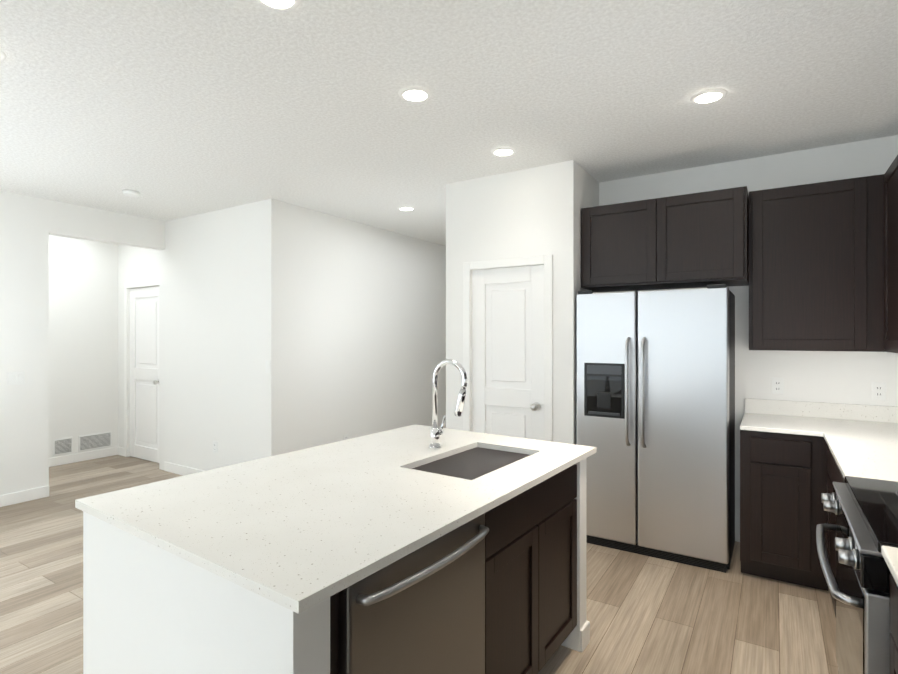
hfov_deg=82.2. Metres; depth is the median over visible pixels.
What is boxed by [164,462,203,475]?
baseboard
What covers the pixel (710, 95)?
recessed light
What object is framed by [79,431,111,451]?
air vent
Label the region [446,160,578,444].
wall
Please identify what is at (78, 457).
baseboard
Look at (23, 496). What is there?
baseboard
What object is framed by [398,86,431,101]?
recessed light
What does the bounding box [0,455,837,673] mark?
floor
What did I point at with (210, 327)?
wall
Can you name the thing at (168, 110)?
ceiling
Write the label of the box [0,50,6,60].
recessed light
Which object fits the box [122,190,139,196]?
recessed light
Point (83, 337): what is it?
wall
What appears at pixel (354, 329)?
wall
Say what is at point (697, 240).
upper cabinet
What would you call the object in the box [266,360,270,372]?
light switch
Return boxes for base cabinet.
[740,430,827,590]
[827,445,844,615]
[890,573,897,673]
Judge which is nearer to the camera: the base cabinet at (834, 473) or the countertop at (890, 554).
the countertop at (890, 554)
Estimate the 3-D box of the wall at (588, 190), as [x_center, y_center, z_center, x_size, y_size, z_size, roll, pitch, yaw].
[1.256,0.099,4.344,0.120,2.700,1.360,0,0,32]
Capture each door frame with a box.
[124,280,158,456]
[463,255,552,441]
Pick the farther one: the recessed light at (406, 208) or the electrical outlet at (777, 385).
the recessed light at (406, 208)
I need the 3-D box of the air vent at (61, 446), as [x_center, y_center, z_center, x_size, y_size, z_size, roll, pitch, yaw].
[-4.381,1.241,5.840,0.011,0.185,0.190,0,0,32]
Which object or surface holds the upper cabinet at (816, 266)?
attached to the wall at (846, 377)
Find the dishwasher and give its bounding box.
[339,513,488,673]
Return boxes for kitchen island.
[75,443,596,673]
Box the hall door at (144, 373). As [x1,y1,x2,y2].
[130,286,158,462]
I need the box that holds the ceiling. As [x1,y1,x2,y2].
[0,0,897,245]
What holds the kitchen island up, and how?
on the floor
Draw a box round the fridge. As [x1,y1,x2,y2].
[576,284,734,572]
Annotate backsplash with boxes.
[745,398,897,422]
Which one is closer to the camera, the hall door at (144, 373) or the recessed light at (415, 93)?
the recessed light at (415, 93)
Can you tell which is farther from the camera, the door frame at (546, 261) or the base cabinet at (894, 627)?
the door frame at (546, 261)
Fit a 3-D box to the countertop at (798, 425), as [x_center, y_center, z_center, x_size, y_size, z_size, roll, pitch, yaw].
[2.074,0.542,3.242,0.390,0.025,0.642,0,0,32]
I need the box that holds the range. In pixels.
[816,476,897,673]
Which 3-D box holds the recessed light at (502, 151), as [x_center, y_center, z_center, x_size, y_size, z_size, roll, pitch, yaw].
[0.367,-1.244,3.461,0.176,0.011,0.176,0,0,32]
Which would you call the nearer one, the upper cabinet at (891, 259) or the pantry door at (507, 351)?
the upper cabinet at (891, 259)
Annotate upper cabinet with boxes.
[581,186,748,291]
[749,174,885,351]
[884,158,895,352]
[896,155,897,352]
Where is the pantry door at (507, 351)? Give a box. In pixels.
[472,265,543,440]
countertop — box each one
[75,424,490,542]
[163,435,596,606]
[740,413,815,435]
[812,417,897,481]
[881,545,897,585]
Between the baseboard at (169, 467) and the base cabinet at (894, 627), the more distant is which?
the baseboard at (169, 467)
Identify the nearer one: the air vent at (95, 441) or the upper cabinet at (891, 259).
the upper cabinet at (891, 259)
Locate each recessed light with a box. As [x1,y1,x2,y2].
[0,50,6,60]
[122,190,139,196]
[256,0,300,10]
[397,206,414,210]
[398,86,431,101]
[491,146,516,155]
[690,88,727,103]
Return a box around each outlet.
[213,441,216,452]
[772,377,783,394]
[872,382,885,400]
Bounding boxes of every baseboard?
[0,485,48,506]
[49,447,119,466]
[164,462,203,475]
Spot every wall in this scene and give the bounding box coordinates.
[0,190,164,494]
[49,235,117,457]
[118,244,158,447]
[159,200,262,470]
[263,199,445,457]
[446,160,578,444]
[579,165,598,290]
[599,135,897,541]
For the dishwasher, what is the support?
in the kitchen island
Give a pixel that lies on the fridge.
(655, 397)
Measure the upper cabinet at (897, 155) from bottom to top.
1.025 m
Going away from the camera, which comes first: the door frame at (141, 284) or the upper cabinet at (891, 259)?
the upper cabinet at (891, 259)
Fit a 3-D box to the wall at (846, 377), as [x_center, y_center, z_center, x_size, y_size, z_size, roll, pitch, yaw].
[2.123,0.100,3.666,2.070,2.700,0.120,0,0,32]
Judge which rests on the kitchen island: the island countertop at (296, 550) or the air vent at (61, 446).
the island countertop at (296, 550)
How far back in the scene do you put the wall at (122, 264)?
6.27 m
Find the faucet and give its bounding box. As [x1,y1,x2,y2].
[427,359,470,450]
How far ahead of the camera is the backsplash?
3.35 m
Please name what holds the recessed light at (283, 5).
in the ceiling
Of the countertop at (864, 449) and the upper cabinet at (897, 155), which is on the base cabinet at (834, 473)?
the countertop at (864, 449)
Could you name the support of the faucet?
on the island countertop at (296, 550)
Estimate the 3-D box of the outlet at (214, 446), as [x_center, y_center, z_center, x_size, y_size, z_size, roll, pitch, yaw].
[-2.317,1.089,5.093,0.070,0.114,0.008,0,0,32]
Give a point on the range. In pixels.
(865, 511)
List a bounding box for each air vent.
[53,437,72,455]
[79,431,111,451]
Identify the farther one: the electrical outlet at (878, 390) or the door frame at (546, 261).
the door frame at (546, 261)
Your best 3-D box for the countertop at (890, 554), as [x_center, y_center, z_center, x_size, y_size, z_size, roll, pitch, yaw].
[0.708,0.545,0.089,0.637,0.025,2.501,0,0,32]
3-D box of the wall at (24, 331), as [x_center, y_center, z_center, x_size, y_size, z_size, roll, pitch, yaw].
[-4.928,0.100,2.755,0.120,2.700,6.750,0,0,32]
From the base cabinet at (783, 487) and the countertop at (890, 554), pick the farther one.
the base cabinet at (783, 487)

